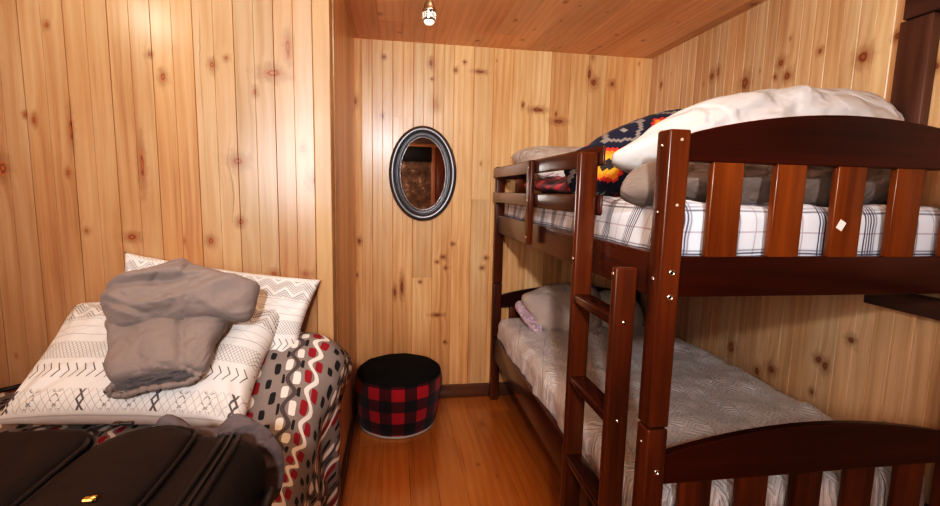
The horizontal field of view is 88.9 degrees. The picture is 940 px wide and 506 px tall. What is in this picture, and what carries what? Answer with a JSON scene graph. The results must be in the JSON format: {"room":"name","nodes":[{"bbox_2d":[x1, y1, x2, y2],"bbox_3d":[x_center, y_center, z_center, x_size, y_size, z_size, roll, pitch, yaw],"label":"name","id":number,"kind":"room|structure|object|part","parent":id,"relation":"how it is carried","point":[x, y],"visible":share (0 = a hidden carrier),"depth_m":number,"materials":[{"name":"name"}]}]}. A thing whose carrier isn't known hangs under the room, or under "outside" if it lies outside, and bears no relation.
{"room":"cabin bedroom","nodes":[
{"label":"cabin bedroom","id":0,"kind":"room"},
{"bbox_2d":[0,0,317,390],"bbox_3d":[-1.537,-0.009,1.608,2.065,2.237,0.026,0,7,-9],"label":"wall","id":1,"kind":"structure","parent":0,"point":[167,130],"depth_m":1.62,"materials":[{"name":"brown wood"}]},
{"bbox_2d":[334,0,356,474],"bbox_3d":[-0.617,-0.084,2.349,0.018,2.237,1.214,0,7,-9],"label":"wall","id":2,"kind":"structure","parent":0,"point":[344,38],"depth_m":2.36,"materials":[{"name":"brown wood"}]},
{"bbox_2d":[312,0,340,505],"bbox_3d":[-0.539,-0.002,1.810,0.059,2.217,0.137,0,7,-9],"label":"trim","id":3,"kind":"structure","parent":2,"relation":"attached to","point":[323,39],"depth_m":1.72,"materials":[{"name":"brown wood"}]},
{"bbox_2d":[339,396,357,505],"bbox_3d":[-0.624,0.984,2.472,0.012,0.089,1.180,0,7,-9],"label":"baseboard","id":4,"kind":"structure","parent":2,"relation":"attached to","point":[354,413],"depth_m":2.37,"materials":[{"name":"brown wood"}]},
{"bbox_2d":[341,395,579,505],"bbox_3d":[-0.444,1.268,0.749,3.961,0.026,4.774,0,7,-9],"label":"floor","id":5,"kind":"structure","parent":0,"point":[479,450],"depth_m":2.40,"materials":[{"name":"brown wood"}]},
{"bbox_2d":[355,353,441,438],"bbox_3d":[-0.415,0.813,2.796,0.494,0.353,0.492,0,7,-9],"label":"pouf","id":6,"kind":"object","parent":5,"relation":"on","point":[397,395],"visible":1,"depth_m":2.61,"materials":[{"name":"fabric"}]},
{"bbox_2d":[489,115,939,505],"bbox_3d":[0.749,0.309,2.204,1.080,1.555,1.944,0,7,-9],"label":"bunk bed","id":7,"kind":"object","parent":5,"relation":"on","point":[851,145],"visible":0.83,"depth_m":1.24,"materials":[{"name":"brown wood"}]},
{"bbox_3d":[0.164,0.574,3.111,0.055,0.772,0.055,0,7,-9],"label":"post","id":8,"kind":"part","parent":7,"relation":"part of","materials":[{"name":"brown wood"}]},
{"bbox_3d":[0.180,-0.173,3.015,0.055,0.725,0.055,0,7,-9],"label":"post","id":9,"kind":"part","parent":7,"relation":"part of","materials":[{"name":"brown wood"}]},
{"bbox_3d":[0.657,-0.522,3.042,0.902,0.125,0.024,0,7,-9],"label":"arch rail","id":10,"kind":"part","parent":7,"relation":"part of","materials":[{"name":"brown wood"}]},
{"bbox_3d":[0.303,0.724,2.191,0.024,0.147,1.838,0,7,-9],"label":"rail","id":11,"kind":"part","parent":7,"relation":"part of","materials":[{"name":"brown wood"}]},
{"bbox_3d":[0.639,0.280,3.146,0.902,0.137,0.024,0,7,-9],"label":"arch rail","id":12,"kind":"part","parent":7,"relation":"part of","materials":[{"name":"brown wood"}]},
{"bbox_3d":[0.321,-0.064,2.089,0.024,0.110,1.838,0,7,-9],"label":"rail","id":13,"kind":"part","parent":7,"relation":"part of","materials":[{"name":"brown wood"}]},
{"bbox_3d":[1.101,0.576,3.259,0.055,0.772,0.055,0,7,-9],"label":"post","id":14,"kind":"part","parent":7,"relation":"part of","materials":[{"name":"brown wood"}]},
{"bbox_3d":[0.454,0.819,1.265,0.055,0.772,0.055,0,7,-9],"label":"post","id":15,"kind":"part","parent":7,"relation":"part of","materials":[{"name":"brown wood"}]},
{"bbox_3d":[0.471,0.072,1.169,0.055,0.725,0.055,0,7,-9],"label":"post","id":16,"kind":"part","parent":7,"relation":"part of","materials":[{"name":"brown wood"}]},
{"bbox_2d":[497,318,925,505],"bbox_3d":[0.786,0.637,2.249,1.008,0.272,1.855,0,7,-9],"label":"mattress","id":17,"kind":"object","parent":7,"relation":"on","point":[709,396],"visible":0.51,"depth_m":1.88,"materials":[{"name":"white fabric"}]},
{"bbox_2d":[515,300,542,330],"bbox_3d":[0.359,0.381,2.829,0.108,0.160,0.251,-2,8,-26],"label":"cloth","id":18,"kind":"object","parent":17,"relation":"on","point":[528,319],"visible":0.7,"depth_m":2.80,"materials":[{"name":"pink fabric"}]},
{"bbox_2d":[521,283,601,330],"bbox_3d":[0.553,0.322,2.849,0.499,0.269,0.220,0,7,-9],"label":"pillow","id":19,"kind":"object","parent":17,"relation":"on","point":[549,305],"visible":0.64,"depth_m":2.78,"materials":[{"name":"beige fabric"}]},
{"bbox_2d":[599,290,643,326],"bbox_3d":[0.852,0.352,2.913,0.416,0.233,0.190,0,7,-9],"label":"pillow","id":20,"kind":"object","parent":17,"relation":"on","point":[605,295],"visible":0.16,"depth_m":2.88,"materials":[{"name":"beige fabric"}]},
{"bbox_2d":[504,196,939,255],"bbox_3d":[0.789,-0.141,2.151,0.917,0.225,1.835,0,7,-9],"label":"mattress","id":21,"kind":"object","parent":7,"relation":"on","point":[620,221],"visible":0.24,"depth_m":1.28,"materials":[{"name":"white fabric"}]},
{"bbox_2d":[524,176,619,196],"bbox_3d":[0.638,-0.316,2.245,0.647,0.102,0.873,0,7,-9],"label":"plaid blanket","id":22,"kind":"object","parent":21,"relation":"on","point":[550,184],"visible":0.23,"depth_m":2.15,"materials":[{"name":"red fabric"}]},
{"bbox_2d":[511,146,582,179],"bbox_3d":[0.549,-0.485,2.656,0.530,0.245,0.561,0,7,-9],"label":"pillow","id":23,"kind":"object","parent":22,"relation":"on","point":[538,152],"visible":0.26,"depth_m":2.61,"materials":[{"name":"white fabric"}]},
{"bbox_2d":[564,109,682,196],"bbox_3d":[0.689,-0.397,1.890,0.665,0.361,0.263,0,7,-9],"label":"patterned blanket","id":24,"kind":"object","parent":21,"relation":"on","point":[610,179],"visible":0.28,"depth_m":1.78,"materials":[{"name":"multicoloured fabric"}]},
{"bbox_2d":[620,161,890,206],"bbox_3d":[0.843,-0.187,1.369,0.912,0.150,0.181,0,7,-9],"label":"pillow","id":25,"kind":"object","parent":21,"relation":"on","point":[637,189],"visible":0.26,"depth_m":1.29,"materials":[{"name":"beige fabric"}]},
{"bbox_2d":[612,85,903,172],"bbox_3d":[0.917,-0.373,1.515,1.027,0.316,0.344,0,7,-9],"label":"pillow","id":26,"kind":"object","parent":21,"relation":"on","point":[798,100],"visible":0.48,"depth_m":1.39,"materials":[{"name":"fabric"}]},
{"bbox_3d":[0.930,0.525,1.299,0.902,0.137,0.024,0,7,-9],"label":"arch rail","id":27,"kind":"part","parent":7,"relation":"part of","materials":[{"name":"brown wood"}]},
{"bbox_3d":[0.940,0.058,1.239,0.902,0.100,0.024,0,7,-9],"label":"rail","id":28,"kind":"part","parent":7,"relation":"part of","materials":[{"name":"brown wood"}]},
{"bbox_3d":[0.948,-0.277,1.196,0.902,0.125,0.024,0,7,-9],"label":"arch rail","id":29,"kind":"part","parent":7,"relation":"part of","materials":[{"name":"brown wood"}]},
{"bbox_3d":[1.392,0.821,1.413,0.055,0.772,0.055,0,7,-9],"label":"post","id":30,"kind":"part","parent":7,"relation":"part of","materials":[{"name":"brown wood"}]},
{"bbox_2d":[354,38,652,384],"bbox_3d":[0.235,-0.160,3.086,1.896,2.237,0.026,0,7,-9],"label":"wall","id":31,"kind":"structure","parent":0,"point":[424,288],"depth_m":3.01,"materials":[{"name":"brown wood"}]},
{"bbox_2d":[389,126,456,220],"bbox_3d":[-0.287,-0.484,2.930,0.414,0.576,0.034,0,7,-9],"label":"oval mirror","id":32,"kind":"object","parent":31,"relation":"attached to","point":[422,165],"visible":1,"depth_m":2.93,"materials":[{"name":"grey metal"}]},
{"bbox_2d":[401,138,444,208],"bbox_3d":[-0.288,-0.484,2.937,0.278,0.440,0.001,0,7,-9],"label":"mirror glass","id":33,"kind":"object","parent":32,"relation":"attached to","point":[422,166],"depth_m":2.94,"materials":[{"name":"brown mirror"}]},
{"bbox_2d":[439,382,514,397],"bbox_3d":[0.206,0.908,3.203,1.854,0.089,0.014,0,7,-9],"label":"baseboard","id":34,"kind":"structure","parent":31,"relation":"attached to","point":[471,389],"depth_m":3.16,"materials":[{"name":"brown wood"}]},
{"bbox_2d":[344,0,766,58],"bbox_3d":[-0.394,-0.956,0.462,3.961,0.026,4.774,0,7,-9],"label":"ceiling","id":35,"kind":"structure","parent":0,"point":[647,29],"depth_m":2.46,"materials":[{"name":"brown wood"}]},
{"bbox_2d":[423,0,435,24],"bbox_3d":[-0.126,-0.895,1.495,0.060,0.348,0.060,0,7,-9],"label":"pendant lamp","id":36,"kind":"object","parent":35,"relation":"hanging from","point":[429,11],"visible":1,"depth_m":1.50,"materials":[{"name":"white glass"}]},
{"bbox_3d":[-0.129,-0.729,1.516,0.033,0.014,0.033,0,7,-9],"label":"bulb","id":37,"kind":"part","parent":36,"relation":"part of","materials":[{"name":"white glass"}]},
{"bbox_2d":[640,0,939,504],"bbox_3d":[1.523,0.152,0.895,0.026,2.237,4.744,0,7,-9],"label":"wall","id":38,"kind":"structure","parent":0,"point":[847,357],"depth_m":1.88,"materials":[{"name":"brown wood"}]},
{"bbox_2d":[864,294,939,320],"bbox_3d":[1.466,0.218,1.073,0.030,0.062,1.192,0,7,-9],"label":"trim","id":39,"kind":"structure","parent":38,"relation":"attached to","point":[916,304],"depth_m":1.51,"materials":[{"name":"brown wood"}]},
{"bbox_2d":[884,12,939,204],"bbox_3d":[1.391,-0.307,1.541,0.035,0.855,0.100,0,7,-9],"label":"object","id":40,"kind":"structure","parent":38,"relation":"attached to","point":[919,37],"depth_m":1.48,"materials":[{"name":"brown wood"}]},
{"bbox_2d":[903,0,939,20],"bbox_3d":[1.482,-0.751,0.935,0.045,0.185,1.170,0,7,-9],"label":"trim","id":41,"kind":"structure","parent":38,"relation":"attached to","point":[913,9],"depth_m":1.47,"materials":[{"name":"brown wood"}]},
{"bbox_3d":[-1.075,0.944,0.701,1.378,0.600,2.060,0,7,-9],"label":"double bed","id":42,"kind":"object","parent":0,"visible":0},
{"bbox_2d":[0,332,351,505],"bbox_3d":[-1.039,0.772,0.684,1.527,0.750,2.105,0,7,-9],"label":"quilt","id":43,"kind":"object","parent":42,"relation":"on","point":[298,391],"visible":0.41,"depth_m":1.48,"materials":[{"name":"multicoloured fabric"}]},
{"bbox_2d":[0,383,21,392],"bbox_3d":[-1.520,0.441,1.574,0.218,0.060,0.043,-2,8,-27],"label":"strap","id":44,"kind":"object","parent":43,"relation":"on","point":[14,387],"visible":0.29,"depth_m":1.57,"materials":[{"name":"black"}]},
{"bbox_2d":[0,421,275,505],"bbox_3d":[-0.725,0.449,0.591,0.859,0.265,0.553,0,7,-9],"label":"suitcase","id":45,"kind":"object","parent":43,"relation":"on","point":[163,465],"visible":1,"depth_m":0.72,"materials":[{"name":"black fabric"}]},
{"bbox_3d":[-0.616,0.303,0.850,0.034,0.005,0.012,0,7,-9],"label":"zipper pull","id":46,"kind":"part","parent":45,"relation":"part of","materials":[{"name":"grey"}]},
{"bbox_3d":[-0.332,0.425,0.729,0.040,0.045,0.234,0,7,-9],"label":"carry handle","id":47,"kind":"part","parent":45,"relation":"part of","materials":[{"name":"black plastic"}]},
{"bbox_2d":[0,302,279,427],"bbox_3d":[-0.957,0.325,1.470,0.675,0.299,0.386,1,7,-3],"label":"pillow","id":48,"kind":"object","parent":43,"relation":"on","point":[66,386],"visible":0.56,"depth_m":1.33,"materials":[{"name":"white fabric"}]},
{"bbox_2d":[100,258,259,398],"bbox_3d":[-0.850,0.200,1.392,0.428,0.351,0.280,0,7,-9],"label":"folded blanket","id":49,"kind":"object","parent":48,"relation":"on","point":[164,323],"visible":1,"depth_m":1.34,"materials":[{"name":"grey fabric"}]},
{"bbox_2d":[156,413,283,500],"bbox_3d":[-0.495,0.417,0.946,0.242,0.193,0.068,0,7,-9],"label":"garment","id":50,"kind":"object","parent":43,"relation":"on","point":[252,431],"visible":0.25,"depth_m":0.95,"materials":[{"name":"grey fabric"}]},
{"bbox_2d":[124,252,319,351],"bbox_3d":[-0.843,0.206,1.612,0.639,0.401,0.217,0,7,-9],"label":"pillow","id":51,"kind":"object","parent":43,"relation":"on","point":[290,297],"visible":0.2,"depth_m":1.63,"materials":[{"name":"white fabric"}]}
]}

